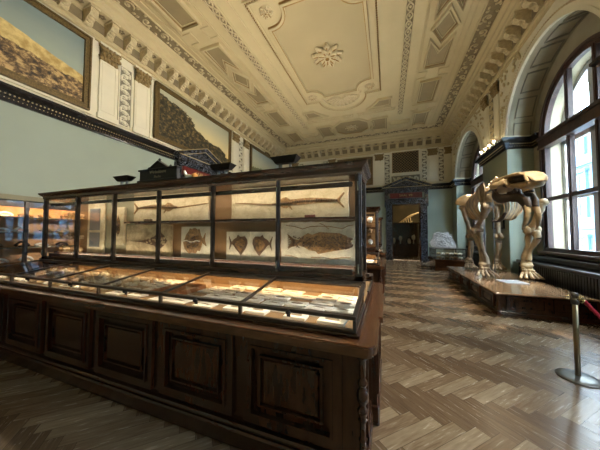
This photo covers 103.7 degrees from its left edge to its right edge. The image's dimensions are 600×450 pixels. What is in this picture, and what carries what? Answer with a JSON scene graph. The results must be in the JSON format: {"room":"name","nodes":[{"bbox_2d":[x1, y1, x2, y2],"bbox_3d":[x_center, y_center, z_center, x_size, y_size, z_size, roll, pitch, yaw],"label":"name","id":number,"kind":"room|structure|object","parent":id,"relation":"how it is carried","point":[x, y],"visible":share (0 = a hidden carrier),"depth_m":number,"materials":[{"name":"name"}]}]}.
{"room":"museum","nodes":[
{"label":"museum","id":0,"kind":"room"},
{"bbox_2d":[0,0,263,197],"bbox_3d":[-4.181,-1.924,9.909,0.501,7.800,16.700,-1,-2,20],"label":"wall","id":1,"kind":"structure","parent":0,"point":[39,153],"depth_m":6.21,"materials":[{"name":"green paint"}]},
{"bbox_2d":[0,0,92,110],"bbox_3d":[-6.134,-3.993,4.282,0.100,1.920,3.940,-1,-2,20],"label":"framed painting","id":2,"kind":"object","parent":1,"relation":"attached to","point":[40,50],"visible":1,"depth_m":5.32},
{"bbox_2d":[0,79,175,159],"bbox_3d":[-5.685,-2.710,5.456,0.200,0.430,6.650,-1,-2,20],"label":"trim","id":3,"kind":"structure","parent":1,"relation":"attached to","point":[11,93],"depth_m":5.80,"materials":[{"name":"black stone"}]},
{"bbox_2d":[40,0,285,156],"bbox_3d":[-3.852,-5.325,9.925,0.580,1.000,16.100,-1,-2,20],"label":"trim","id":4,"kind":"structure","parent":1,"relation":"attached to","point":[107,21],"depth_m":7.66,"materials":[{"name":"paint"}]},
{"bbox_2d":[153,80,231,162],"bbox_3d":[-4.088,-3.838,9.701,0.158,2.050,4.030,-1,-2,20],"label":"framed painting","id":5,"kind":"object","parent":1,"relation":"attached to","point":[177,122],"visible":0.96,"depth_m":9.04},
{"bbox_2d":[173,148,228,177],"bbox_3d":[-3.989,-0.583,9.623,0.430,5.100,2.760,-1,-2,20],"label":"door","id":6,"kind":"structure","parent":1,"relation":"in","point":[190,160],"depth_m":9.28,"materials":[{"name":"black stone"}]},
{"bbox_2d":[249,144,278,170],"bbox_3d":[-2.096,-3.621,15.053,0.158,2.050,3.840,-1,-2,20],"label":"framed painting","id":7,"kind":"object","parent":1,"relation":"attached to","point":[259,160],"visible":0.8,"depth_m":14.26},
{"bbox_2d":[0,260,599,449],"bbox_3d":[1.468,2.008,7.647,12.580,0.200,16.700,-1,-2,20],"label":"floor","id":8,"kind":"structure","parent":0,"point":[458,374],"depth_m":2.34,"materials":[{"name":"brown wood"}]},
{"bbox_2d":[0,193,77,272],"bbox_3d":[-5.525,0.618,5.181,0.580,2.340,6.360,-1,-2,20],"label":"case","id":9,"kind":"object","parent":8,"relation":"on","point":[14,204],"visible":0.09,"depth_m":4.92,"materials":[{"name":"brown wood"}]},
{"bbox_2d":[0,258,8,263],"bbox_3d":[-5.813,0.696,4.568,0.094,0.104,0.237,-1,-2,20],"label":"bone","id":10,"kind":"object","parent":9,"relation":"on","point":[1,259],"visible":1,"depth_m":4.59},
{"bbox_2d":[0,228,10,232],"bbox_3d":[-5.808,0.099,4.600,0.094,0.100,0.236,-1,-2,20],"label":"bone","id":11,"kind":"object","parent":9,"relation":"on","point":[6,229],"visible":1,"depth_m":4.62},
{"bbox_2d":[0,211,12,215],"bbox_3d":[-5.801,-0.220,4.630,0.094,0.100,0.236,-1,-2,20],"label":"bone","id":12,"kind":"object","parent":9,"relation":"on","point":[1,212],"visible":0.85,"depth_m":4.62},
{"bbox_2d":[12,227,22,232],"bbox_3d":[-5.722,0.096,4.834,0.098,0.121,0.242,-1,-2,20],"label":"bone","id":13,"kind":"object","parent":9,"relation":"on","point":[17,228],"visible":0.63,"depth_m":4.78},
{"bbox_2d":[14,241,30,246],"bbox_3d":[-5.713,0.393,4.849,0.098,0.127,0.243,-1,-2,20],"label":"bone","id":14,"kind":"object","parent":9,"relation":"on","point":[19,242],"visible":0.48,"depth_m":4.80},
{"bbox_2d":[18,256,33,260],"bbox_3d":[-5.691,0.698,4.898,0.098,0.123,0.242,-1,-2,20],"label":"bone","id":15,"kind":"object","parent":9,"relation":"on","point":[29,257],"visible":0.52,"depth_m":4.92},
{"bbox_2d":[39,227,53,232],"bbox_3d":[-5.591,0.111,5.201,0.095,0.127,0.242,-1,-2,20],"label":"bone","id":16,"kind":"object","parent":9,"relation":"on","point":[50,229],"visible":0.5,"depth_m":5.22},
{"bbox_2d":[55,242,67,245],"bbox_3d":[-5.497,0.435,5.440,0.093,0.093,0.234,-1,-2,20],"label":"bone","id":17,"kind":"object","parent":9,"relation":"on","point":[58,243],"visible":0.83,"depth_m":5.42},
{"bbox_2d":[56,229,68,232],"bbox_3d":[-5.494,0.132,5.457,0.093,0.100,0.236,-1,-2,20],"label":"bone","id":18,"kind":"object","parent":9,"relation":"on","point":[58,230],"visible":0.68,"depth_m":5.44},
{"bbox_2d":[0,159,383,449],"bbox_3d":[-1.827,0.582,3.369,5.695,2.292,2.080,-1,-2,20],"label":"display case","id":19,"kind":"object","parent":8,"relation":"on","point":[241,380],"visible":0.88,"depth_m":2.23,"materials":[{"name":"brown wood"}]},
{"bbox_2d":[80,286,90,289],"bbox_3d":[-2.477,0.723,2.711,0.109,0.060,0.077,0,-2,-7],"label":"small fossil","id":20,"kind":"object","parent":19,"relation":"on","point":[82,287],"visible":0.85,"depth_m":2.69},
{"bbox_2d":[87,199,106,252],"bbox_3d":[-3.413,0.043,3.949,0.430,0.975,0.038,-1,-2,20],"label":"display board","id":21,"kind":"object","parent":19,"relation":"on","point":[96,233],"visible":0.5,"depth_m":3.92,"materials":[{"name":"yellow stone"}]},
{"bbox_2d":[105,290,128,295],"bbox_3d":[-1.986,0.735,2.561,0.210,0.016,0.116,-1,-2,21],"label":"card","id":22,"kind":"object","parent":19,"relation":"on","point":[116,292],"visible":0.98,"depth_m":2.54,"materials":[{"name":"beige paper"}]},
{"bbox_2d":[111,207,126,244],"bbox_3d":[-2.888,0.018,3.741,0.300,0.600,0.055,-1,-2,20],"label":"slab","id":23,"kind":"object","parent":19,"relation":"attached to","point":[121,211],"visible":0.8,"depth_m":3.71,"materials":[{"name":"yellow stone"}]},
{"bbox_2d":[113,175,135,184],"bbox_3d":[-2.724,-0.652,3.656,0.330,0.190,0.140,-1,-2,20],"label":"uplight","id":24,"kind":"object","parent":19,"relation":"on","point":[125,178],"visible":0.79,"depth_m":3.62,"materials":[{"name":"black paint"}]},
{"bbox_2d":[127,293,148,297],"bbox_3d":[-1.680,0.724,2.446,0.173,0.032,0.102,-1,-2,17],"label":"block","id":25,"kind":"object","parent":19,"relation":"on","point":[135,295],"visible":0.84,"depth_m":2.42,"materials":[{"name":"beige"}]},
{"bbox_2d":[126,224,172,255],"bbox_3d":[-2.258,0.215,3.503,0.944,0.462,0.065,-1,-2,20],"label":"fish","id":26,"kind":"object","parent":19,"relation":"on","point":[141,239],"visible":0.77,"depth_m":3.50,"materials":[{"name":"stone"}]},
{"bbox_2d":[143,283,159,286],"bbox_3d":[-1.829,0.751,2.956,0.242,0.016,0.133,-1,-2,23],"label":"card","id":27,"kind":"object","parent":19,"relation":"on","point":[149,284],"visible":0.76,"depth_m":2.95,"materials":[{"name":"grey paper"}]},
{"bbox_2d":[137,158,181,182],"bbox_3d":[-2.080,-0.776,3.486,0.810,0.428,0.100,-1,-2,20],"label":"sign board","id":28,"kind":"object","parent":19,"relation":"on","point":[159,170],"visible":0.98,"depth_m":3.44,"materials":[{"name":"black paint"}]},
{"bbox_2d":[148,296,173,301],"bbox_3d":[-1.357,0.728,2.327,0.234,0.016,0.129,-1,-2,18],"label":"card","id":29,"kind":"object","parent":19,"relation":"on","point":[165,299],"visible":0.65,"depth_m":2.32,"materials":[{"name":"white paper"}]},
{"bbox_2d":[155,280,172,283],"bbox_3d":[-1.798,0.750,3.112,0.196,0.032,0.115,-1,-2,23],"label":"block","id":30,"kind":"object","parent":19,"relation":"on","point":[159,281],"visible":0.92,"depth_m":3.08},
{"bbox_2d":[157,284,173,287],"bbox_3d":[-1.627,0.741,2.878,0.196,0.032,0.115,-1,-2,19],"label":"block","id":31,"kind":"object","parent":19,"relation":"on","point":[160,285],"visible":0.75,"depth_m":2.85,"materials":[{"name":"beige paper"}]},
{"bbox_2d":[134,191,210,220],"bbox_3d":[-1.882,-0.257,3.384,1.440,0.388,0.064,-1,-2,20],"label":"slab","id":32,"kind":"object","parent":19,"relation":"on","point":[191,208],"visible":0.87,"depth_m":3.33,"materials":[{"name":"yellow stone"}]},
{"bbox_2d":[149,282,205,295],"bbox_3d":[-1.361,0.724,2.645,0.350,0.050,0.460,-1,-2,20],"label":"tray","id":33,"kind":"object","parent":19,"relation":"on","point":[188,288],"visible":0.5,"depth_m":2.69,"materials":[{"name":"brown wood"}]},
{"bbox_2d":[166,298,192,303],"bbox_3d":[-1.155,0.726,2.258,0.221,0.016,0.122,-1,-2,19],"label":"card","id":34,"kind":"object","parent":19,"relation":"on","point":[175,300],"visible":0.89,"depth_m":2.23,"materials":[{"name":"white paper"}]},
{"bbox_2d":[183,170,197,177],"bbox_3d":[-1.560,-0.679,3.386,0.308,0.231,0.099,-1,-2,20],"label":"specimen","id":35,"kind":"object","parent":19,"relation":"on","point":[186,175],"visible":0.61,"depth_m":3.36,"materials":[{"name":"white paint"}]},
{"bbox_2d":[0,282,383,358],"bbox_3d":[-1.828,0.850,3.358,5.695,0.075,2.080,-1,-2,20],"label":"countertop","id":36,"kind":"structure","parent":19,"relation":"on","point":[365,347],"depth_m":1.85,"materials":[{"name":"brown wood"}]},
{"bbox_2d":[181,226,209,257],"bbox_3d":[-1.415,0.229,3.189,0.500,0.415,0.066,-1,-2,20],"label":"fish","id":37,"kind":"object","parent":19,"relation":"on","point":[195,241],"visible":0.99,"depth_m":3.17},
{"bbox_2d":[50,181,352,206],"bbox_3d":[-1.916,-0.374,3.238,5.200,0.050,0.050,-1,-2,20],"label":"rail","id":38,"kind":"object","parent":19,"relation":"attached to","point":[340,184],"depth_m":2.85,"materials":[{"name":"brown wood"}]},
{"bbox_2d":[49,262,359,287],"bbox_3d":[-1.902,0.613,3.203,5.290,0.045,0.010,-1,-2,20],"label":"rail","id":39,"kind":"object","parent":19,"relation":"attached to","point":[49,262],"depth_m":2.79,"materials":[{"name":"brown wood"}]},
{"bbox_2d":[192,302,218,307],"bbox_3d":[-0.856,0.722,2.137,0.201,0.016,0.111,-1,-2,19],"label":"card","id":40,"kind":"object","parent":19,"relation":"on","point":[200,304],"visible":0.98,"depth_m":2.12,"materials":[{"name":"white paper"}]},
{"bbox_2d":[198,288,221,292],"bbox_3d":[-1.016,0.742,2.662,0.235,0.016,0.129,-1,-2,19],"label":"card","id":41,"kind":"object","parent":19,"relation":"on","point":[205,290],"visible":0.98,"depth_m":2.65,"materials":[{"name":"paper"}]},
{"bbox_2d":[205,293,227,298],"bbox_3d":[-0.872,0.734,2.433,0.229,0.016,0.126,-1,-2,18],"label":"card","id":42,"kind":"object","parent":19,"relation":"on","point":[220,296],"visible":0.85,"depth_m":2.44,"materials":[{"name":"grey paper"}]},
{"bbox_2d":[208,286,228,290],"bbox_3d":[-0.951,0.747,2.781,0.222,0.016,0.122,-1,-2,20],"label":"card","id":43,"kind":"object","parent":19,"relation":"on","point":[214,287],"visible":0.88,"depth_m":2.76,"materials":[{"name":"beige paper"}]},
{"bbox_2d":[209,162,236,173],"bbox_3d":[-0.990,-0.672,3.012,0.330,0.190,0.140,-1,-2,20],"label":"uplight","id":44,"kind":"object","parent":19,"relation":"on","point":[226,167],"visible":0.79,"depth_m":2.98,"materials":[{"name":"black paint"}]},
{"bbox_2d":[214,291,235,294],"bbox_3d":[-0.820,0.739,2.572,0.208,0.016,0.114,-1,-2,19],"label":"card","id":45,"kind":"object","parent":19,"relation":"on","point":[218,292],"visible":0.96,"depth_m":2.56,"materials":[{"name":"grey paper"}]},
{"bbox_2d":[221,295,244,300],"bbox_3d":[-0.663,0.731,2.360,0.210,0.016,0.115,-1,-2,20],"label":"card","id":46,"kind":"object","parent":19,"relation":"on","point":[228,297],"visible":0.87,"depth_m":2.34,"materials":[{"name":"white paper"}]},
{"bbox_2d":[226,287,244,291],"bbox_3d":[-0.739,0.737,2.708,0.190,0.032,0.112,-1,-2,19],"label":"block","id":47,"kind":"object","parent":19,"relation":"on","point":[233,289],"visible":0.98,"depth_m":2.67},
{"bbox_2d":[223,305,248,311],"bbox_3d":[-0.551,0.711,2.030,0.192,0.032,0.113,-1,-2,18],"label":"block","id":48,"kind":"object","parent":19,"relation":"on","point":[234,308],"visible":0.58,"depth_m":2.00,"materials":[{"name":"beige paper"}]},
{"bbox_2d":[226,232,250,259],"bbox_3d":[-0.774,0.257,2.948,0.350,0.345,0.069,-1,-2,20],"label":"fish","id":49,"kind":"object","parent":19,"relation":"on","point":[238,245],"visible":0.98,"depth_m":2.93},
{"bbox_2d":[124,216,354,223],"bbox_3d":[-1.042,-0.053,3.055,3.520,0.030,0.103,-1,-2,20],"label":"wood shelf","id":50,"kind":"object","parent":19,"relation":"attached to","point":[351,218],"depth_m":2.89,"materials":[{"name":"brown wood"}]},
{"bbox_2d":[232,285,251,288],"bbox_3d":[-0.712,0.751,2.856,0.227,0.016,0.125,-1,-2,21],"label":"card","id":51,"kind":"object","parent":19,"relation":"on","point":[239,286],"visible":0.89,"depth_m":2.86,"materials":[{"name":"beige paper"}]},
{"bbox_2d":[235,291,252,296],"bbox_3d":[-0.587,0.729,2.499,0.172,0.032,0.101,-1,-2,22],"label":"block","id":52,"kind":"object","parent":19,"relation":"on","point":[241,293],"visible":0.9,"depth_m":2.48,"materials":[{"name":"grey"}]},
{"bbox_2d":[241,297,263,302],"bbox_3d":[-0.458,0.721,2.285,0.191,0.032,0.112,-1,-2,19],"label":"block","id":53,"kind":"object","parent":19,"relation":"on","point":[253,299],"visible":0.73,"depth_m":2.25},
{"bbox_2d":[246,287,266,290],"bbox_3d":[-0.513,0.748,2.775,0.217,0.016,0.120,-1,-2,20],"label":"card","id":54,"kind":"object","parent":19,"relation":"on","point":[249,288],"visible":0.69,"depth_m":2.76,"materials":[{"name":"beige paper"}]},
{"bbox_2d":[245,308,269,315],"bbox_3d":[-0.348,0.708,1.951,0.178,0.032,0.105,-1,-2,21],"label":"block","id":55,"kind":"object","parent":19,"relation":"on","point":[256,311],"visible":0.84,"depth_m":1.92,"materials":[{"name":"white paper"}]},
{"bbox_2d":[250,232,275,260],"bbox_3d":[-0.448,0.253,2.827,0.335,0.345,0.069,-1,-2,20],"label":"fish","id":56,"kind":"object","parent":19,"relation":"on","point":[262,248],"visible":0.98,"depth_m":2.81},
{"bbox_2d":[253,294,272,299],"bbox_3d":[-0.394,0.735,2.432,0.222,0.016,0.122,-1,-2,22],"label":"card","id":57,"kind":"object","parent":19,"relation":"on","point":[267,297],"visible":0.77,"depth_m":2.41,"materials":[{"name":"beige paper"}]},
{"bbox_2d":[257,291,280,295],"bbox_3d":[-0.330,0.740,2.556,0.244,0.016,0.134,-1,-2,22],"label":"card","id":58,"kind":"object","parent":19,"relation":"on","point":[261,292],"visible":0.8,"depth_m":2.53,"materials":[{"name":"beige paper"}]},
{"bbox_2d":[261,300,285,305],"bbox_3d":[-0.243,0.726,2.197,0.210,0.016,0.116,-1,-2,18],"label":"card","id":59,"kind":"object","parent":19,"relation":"on","point":[269,302],"visible":0.87,"depth_m":2.19,"materials":[{"name":"white paper"}]},
{"bbox_2d":[265,287,282,291],"bbox_3d":[-0.298,0.737,2.688,0.179,0.032,0.106,-1,-2,21],"label":"block","id":60,"kind":"object","parent":19,"relation":"on","point":[269,288],"visible":0.95,"depth_m":2.66,"materials":[{"name":"beige"}]},
{"bbox_2d":[270,295,290,301],"bbox_3d":[-0.192,0.724,2.346,0.184,0.032,0.108,-1,-2,17],"label":"block","id":61,"kind":"object","parent":19,"relation":"on","point":[275,297],"visible":0.99,"depth_m":2.32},
{"bbox_2d":[270,154,300,167],"bbox_3d":[-0.165,-0.681,2.705,0.330,0.190,0.140,-1,-2,20],"label":"uplight","id":62,"kind":"object","parent":19,"relation":"on","point":[293,158],"visible":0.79,"depth_m":2.67,"materials":[{"name":"black paint"}]},
{"bbox_2d":[277,293,296,297],"bbox_3d":[-0.147,0.738,2.488,0.215,0.016,0.118,-1,-2,17],"label":"card","id":63,"kind":"object","parent":19,"relation":"on","point":[281,294],"visible":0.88,"depth_m":2.49,"materials":[{"name":"beige paper"}]},
{"bbox_2d":[231,181,348,218],"bbox_3d":[-0.178,-0.274,2.750,1.482,0.383,0.064,-1,-2,20],"label":"slab","id":64,"kind":"object","parent":19,"relation":"on","point":[326,202],"visible":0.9,"depth_m":2.70,"materials":[{"name":"yellow stone"}]},
{"bbox_2d":[281,290,304,294],"bbox_3d":[-0.072,0.743,2.610,0.239,0.016,0.131,-1,-2,22],"label":"card","id":65,"kind":"object","parent":19,"relation":"on","point":[285,291],"visible":0.94,"depth_m":2.59,"materials":[{"name":"beige paper"}]},
{"bbox_2d":[283,313,308,321],"bbox_3d":[-0.030,0.704,1.830,0.179,0.032,0.105,-1,-2,20],"label":"block","id":66,"kind":"object","parent":19,"relation":"on","point":[293,316],"visible":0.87,"depth_m":1.79,"materials":[{"name":"white stone"}]},
{"bbox_2d":[284,301,308,307],"bbox_3d":[-0.028,0.717,2.138,0.198,0.032,0.117,-1,-2,18],"label":"block","id":67,"kind":"object","parent":19,"relation":"on","point":[296,304],"visible":0.93,"depth_m":2.11,"materials":[{"name":"white paper"}]},
{"bbox_2d":[293,294,316,299],"bbox_3d":[0.064,0.735,2.405,0.236,0.016,0.130,-1,-2,23],"label":"card","id":68,"kind":"object","parent":19,"relation":"on","point":[299,296],"visible":0.89,"depth_m":2.38,"materials":[{"name":"white paper"}]},
{"bbox_2d":[302,307,324,316],"bbox_3d":[0.091,0.709,1.931,0.201,0.032,0.118,-1,-2,23],"label":"block","id":69,"kind":"object","parent":19,"relation":"on","point":[302,307],"visible":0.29,"depth_m":1.96,"materials":[{"name":"grey stone"}]},
{"bbox_2d":[281,221,354,264],"bbox_3d":[0.185,0.190,2.595,0.875,0.457,0.066,-1,-2,20],"label":"slab","id":70,"kind":"object","parent":19,"relation":"on","point":[306,242],"visible":0.99,"depth_m":2.58,"materials":[{"name":"beige stone"}]},
{"bbox_2d":[306,304,331,311],"bbox_3d":[0.166,0.722,2.060,0.221,0.016,0.122,-1,-2,23],"label":"card","id":71,"kind":"object","parent":19,"relation":"on","point":[326,308],"visible":0.86,"depth_m":2.05,"materials":[{"name":"white paper"}]},
{"bbox_2d":[310,300,335,306],"bbox_3d":[0.215,0.728,2.197,0.224,0.016,0.123,-1,-2,20],"label":"card","id":72,"kind":"object","parent":19,"relation":"on","point":[315,302],"visible":0.86,"depth_m":2.17,"materials":[{"name":"white paper"}]},
{"bbox_2d":[316,295,338,301],"bbox_3d":[0.271,0.726,2.340,0.204,0.032,0.120,-1,-2,19],"label":"block","id":73,"kind":"object","parent":19,"relation":"on","point":[319,297],"visible":0.95,"depth_m":2.31,"materials":[{"name":"beige paper"}]},
{"bbox_2d":[321,293,339,296],"bbox_3d":[0.320,0.739,2.467,0.202,0.016,0.111,-1,-2,18],"label":"card","id":74,"kind":"object","parent":19,"relation":"on","point":[336,295],"visible":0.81,"depth_m":2.48,"materials":[{"name":"beige paper"}]},
{"bbox_2d":[317,316,346,326],"bbox_3d":[0.236,0.701,1.733,0.200,0.032,0.118,-1,-2,23],"label":"label","id":75,"kind":"object","parent":19,"relation":"on","point":[321,320],"visible":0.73,"depth_m":1.70,"materials":[{"name":"white paper"}]},
{"bbox_2d":[330,307,353,314],"bbox_3d":[0.367,0.720,1.990,0.218,0.016,0.120,-1,-2,18],"label":"card","id":76,"kind":"object","parent":19,"relation":"on","point":[333,309],"visible":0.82,"depth_m":1.97,"materials":[{"name":"white paper"}]},
{"bbox_2d":[334,301,355,308],"bbox_3d":[0.414,0.717,2.126,0.193,0.032,0.114,-1,-2,20],"label":"block","id":77,"kind":"object","parent":19,"relation":"on","point":[341,304],"visible":0.87,"depth_m":2.10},
{"bbox_2d":[337,298,356,302],"bbox_3d":[0.477,0.731,2.270,0.226,0.016,0.124,-1,-2,17],"label":"card","id":78,"kind":"object","parent":19,"relation":"on","point":[339,299],"visible":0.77,"depth_m":2.27,"materials":[{"name":"white paper"}]},
{"bbox_2d":[339,295,357,298],"bbox_3d":[0.495,0.737,2.400,0.203,0.016,0.112,-1,-2,23],"label":"card","id":79,"kind":"object","parent":19,"relation":"on","point":[341,296],"visible":0.77,"depth_m":2.38,"materials":[{"name":"white paper"}]},
{"bbox_2d":[366,206,385,301],"bbox_3d":[-0.468,0.730,7.021,5.695,2.292,2.080,-1,-2,20],"label":"display case","id":80,"kind":"object","parent":8,"relation":"on","point":[377,268],"visible":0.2,"depth_m":5.88,"materials":[{"name":"brown wood"}]},
{"bbox_2d":[367,258,385,269],"bbox_3d":[-0.469,0.998,7.010,5.695,0.075,2.080,-1,-2,20],"label":"countertop","id":81,"kind":"structure","parent":80,"relation":"on","point":[383,262],"depth_m":5.18,"materials":[{"name":"brown wood"}]},
{"bbox_2d":[376,217,386,274],"bbox_3d":[0.891,0.878,10.674,5.695,2.292,2.080,-1,-2,20],"label":"display case","id":82,"kind":"object","parent":8,"relation":"on","point":[382,253],"visible":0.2,"depth_m":9.52,"materials":[{"name":"brown wood"}]},
{"bbox_2d":[428,247,465,270],"bbox_3d":[6.937,1.569,11.182,1.260,0.990,1.740,-1,-2,20],"label":"low vitrine","id":83,"kind":"object","parent":8,"relation":"on","point":[439,264],"visible":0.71,"depth_m":10.51,"materials":[{"name":"brown wood"}]},
{"bbox_2d":[430,232,455,247],"bbox_3d":[6.862,0.700,11.367,1.078,0.740,0.361,-1,-2,20],"label":"rock slab","id":84,"kind":"object","parent":83,"relation":"on","point":[439,239],"visible":1,"depth_m":11.27,"materials":[{"name":"grey stone"}]},
{"bbox_2d":[432,253,462,255],"bbox_3d":[6.907,1.390,11.105,1.060,0.020,1.280,-1,-2,20],"label":"shelf","id":85,"kind":"object","parent":83,"relation":"attached to","point":[432,253],"depth_m":10.59,"materials":[{"name":"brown wood"}]},
{"bbox_2d":[462,246,479,267],"bbox_3d":[8.263,1.542,10.797,0.615,1.020,3.760,-1,-2,20],"label":"base cabinet","id":86,"kind":"object","parent":8,"relation":"on","point":[475,257],"visible":0.28,"depth_m":10.75,"materials":[{"name":"black paint"}]},
{"bbox_2d":[463,246,478,253],"bbox_3d":[8.265,1.153,10.812,0.615,0.240,3.760,-1,-2,20],"label":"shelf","id":87,"kind":"object","parent":86,"relation":"attached to","point":[475,251],"depth_m":11.19,"materials":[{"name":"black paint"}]},
{"bbox_2d":[446,266,599,324],"bbox_3d":[5.334,1.642,6.378,1.540,0.455,4.210,-1,-2,20],"label":"podium","id":88,"kind":"object","parent":8,"relation":"on","point":[536,299],"visible":0.94,"depth_m":4.69,"materials":[{"name":"brown wood"}]},
{"bbox_2d":[455,171,548,279],"bbox_3d":[5.578,0.022,6.658,1.545,2.805,3.820,-1,-2,20],"label":"skeleton","id":89,"kind":"object","parent":88,"relation":"on","point":[519,187],"visible":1,"depth_m":6.20,"materials":[{"name":"beige"}]},
{"bbox_2d":[496,279,528,283],"bbox_3d":[5.156,1.377,5.735,0.460,0.018,0.440,0,-2,12],"label":"card","id":90,"kind":"object","parent":88,"relation":"on","point":[501,280],"visible":1,"depth_m":5.70,"materials":[{"name":"white paper"}]},
{"bbox_2d":[516,255,599,302],"bbox_3d":[6.225,1.320,5.318,0.615,1.020,3.760,-1,-2,20],"label":"radiator","id":91,"kind":"object","parent":8,"relation":"on","point":[575,275],"visible":0.52,"depth_m":5.22,"materials":[{"name":"black metal"}]},
{"bbox_2d":[516,255,599,278],"bbox_3d":[6.226,0.930,5.333,0.615,0.240,3.760,-1,-2,20],"label":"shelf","id":92,"kind":"object","parent":91,"relation":"attached to","point":[575,267],"depth_m":5.39,"materials":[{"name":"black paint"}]},
{"bbox_2d":[555,292,599,387],"bbox_3d":[3.114,1.242,2.656,0.356,0.947,0.356,-1,-2,20],"label":"barrier post","id":93,"kind":"object","parent":8,"relation":"on","point":[576,376],"visible":1,"depth_m":2.64,"materials":[{"name":"grey metal"}]},
{"bbox_2d":[581,299,599,318],"bbox_3d":[3.898,1.094,2.544,1.507,0.543,0.047,0,-2,7],"label":"rope","id":94,"kind":"object","parent":93,"relation":"hanging from","point":[586,303],"visible":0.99,"depth_m":2.61,"materials":[{"name":"red fabric"}]},
{"bbox_2d":[114,0,504,147],"bbox_3d":[1.492,-5.866,7.958,12.580,0.440,16.700,-1,-2,20],"label":"ceiling","id":95,"kind":"structure","parent":0,"point":[307,72],"depth_m":8.05,"materials":[{"name":"paint"}]},
{"bbox_2d":[282,145,453,260],"bbox_3d":[4.339,-1.677,15.486,12.580,7.800,0.696,-1,-2,20],"label":"wall","id":96,"kind":"structure","parent":0,"point":[435,163],"depth_m":14.05,"materials":[{"name":"green painted plaster"},{"name":"cream plaster"}]},
{"bbox_2d":[337,156,372,184],"bbox_3d":[3.622,-3.487,15.594,2.300,1.820,0.128,-1,-2,20],"label":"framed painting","id":97,"kind":"object","parent":96,"relation":"attached to","point":[369,159],"visible":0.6,"depth_m":15.27,"materials":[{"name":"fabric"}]},
{"bbox_2d":[285,126,450,161],"bbox_3d":[3.661,-5.085,15.405,10.840,1.000,0.580,-1,-2,20],"label":"trim","id":98,"kind":"structure","parent":96,"relation":"attached to","point":[428,137],"depth_m":15.02,"materials":[{"name":"paint"}]},
{"bbox_2d":[366,185,383,192],"bbox_3d":[1.970,-2.265,16.123,7.110,0.430,0.200,-1,-2,20],"label":"trim","id":99,"kind":"structure","parent":96,"relation":"attached to","point":[370,189],"depth_m":15.09,"materials":[{"name":"black stone"}]},
{"bbox_2d":[392,150,418,172],"bbox_3d":[6.505,-3.898,14.582,1.520,1.300,0.050,-1,-2,20],"label":"air vent","id":100,"kind":"object","parent":96,"relation":"in","point":[407,161],"visible":1,"depth_m":14.57,"materials":[{"name":"brown metal"}]},
{"bbox_2d":[382,176,431,261],"bbox_3d":[6.428,-0.368,14.264,2.760,5.100,0.430,-1,-2,20],"label":"door frame","id":101,"kind":"structure","parent":96,"relation":"in","point":[405,192],"depth_m":14.27,"materials":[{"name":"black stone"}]},
{"bbox_2d":[428,177,471,189],"bbox_3d":[8.514,-2.357,13.272,0.953,0.430,2.270,1,-3,-29],"label":"trim","id":102,"kind":"structure","parent":96,"relation":"attached to","point":[457,181],"depth_m":13.43,"materials":[{"name":"black stone"}]},
{"bbox_2d":[393,205,418,245],"bbox_3d":[8.449,-0.197,18.433,5.600,5.100,7.800,-1,-2,20],"label":"wall","id":103,"kind":"structure","parent":0,"point":[399,212],"depth_m":21.98,"materials":[{"name":"beige paint"}]},
{"bbox_2d":[393,256,418,260],"bbox_3d":[8.423,2.449,18.282,5.400,0.200,7.700,-1,-2,20],"label":"floor","id":104,"kind":"structure","parent":0,"point":[410,258],"depth_m":15.83,"materials":[{"name":"brown wood"}]},
{"bbox_2d":[393,222,418,256],"bbox_3d":[7.907,1.083,17.942,2.000,2.500,0.900,-1,-2,20],"label":"case","id":105,"kind":"object","parent":104,"relation":"on","point":[406,230],"visible":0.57,"depth_m":17.92,"materials":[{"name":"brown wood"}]},
{"bbox_2d":[399,212,418,222],"bbox_3d":[8.643,0.671,19.521,2.254,3.461,0.541,-1,-2,20],"label":"skeleton","id":106,"kind":"object","parent":104,"relation":"on","point":[411,215],"visible":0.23,"depth_m":19.41},
{"bbox_2d":[451,0,599,274],"bbox_3d":[6.506,-2.056,5.724,1.548,7.800,17.100,-1,-2,20],"label":"wall","id":107,"kind":"structure","parent":0,"point":[513,105],"depth_m":7.14,"materials":[{"name":"beige paint"}]},
{"bbox_2d":[470,146,483,244],"bbox_3d":[8.631,-1.459,10.782,0.700,4.860,3.080,-1,-2,20],"label":"window","id":108,"kind":"structure","parent":107,"relation":"in","point":[476,181],"depth_m":11.73,"materials":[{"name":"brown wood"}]},
{"bbox_2d":[442,0,554,144],"bbox_3d":[5.765,-5.436,6.351,0.580,1.000,16.100,-1,-2,20],"label":"trim","id":109,"kind":"structure","parent":107,"relation":"attached to","point":[516,20],"depth_m":7.37,"materials":[{"name":"paint"}]},
{"bbox_2d":[492,218,504,228],"bbox_3d":[6.738,-0.063,8.023,0.033,0.400,0.880,-1,-2,20],"label":"framed notice","id":110,"kind":"object","parent":107,"relation":"attached to","point":[503,221],"visible":0.49,"depth_m":7.78,"materials":[{"name":"black paint"}]},
{"bbox_2d":[474,131,538,166],"bbox_3d":[7.113,-2.559,8.268,0.948,0.430,2.730,-1,-2,20],"label":"trim","id":111,"kind":"structure","parent":107,"relation":"attached to","point":[518,141],"depth_m":7.33,"materials":[{"name":"black wood"}]},
{"bbox_2d":[536,32,599,260],"bbox_3d":[6.592,-1.682,5.303,0.700,4.860,3.080,-1,-2,20],"label":"window","id":112,"kind":"structure","parent":107,"relation":"in","point":[573,127],"depth_m":5.75,"materials":[{"name":"brown wood"}]},
{"bbox_2d":[589,55,599,66],"bbox_3d":[5.074,-2.781,2.790,0.948,0.430,2.730,-1,-2,20],"label":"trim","id":113,"kind":"structure","parent":107,"relation":"attached to","point":[596,62],"depth_m":4.02,"materials":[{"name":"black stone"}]},
{"bbox_2d":[575,105,595,250],"bbox_3d":[20.886,-0.577,7.200,0.850,21.050,56.000,-1,-2,20],"label":"building","id":114,"kind":"structure","parent":0,"point":[582,145],"depth_m":21.35,"materials":[{"name":"paint"}]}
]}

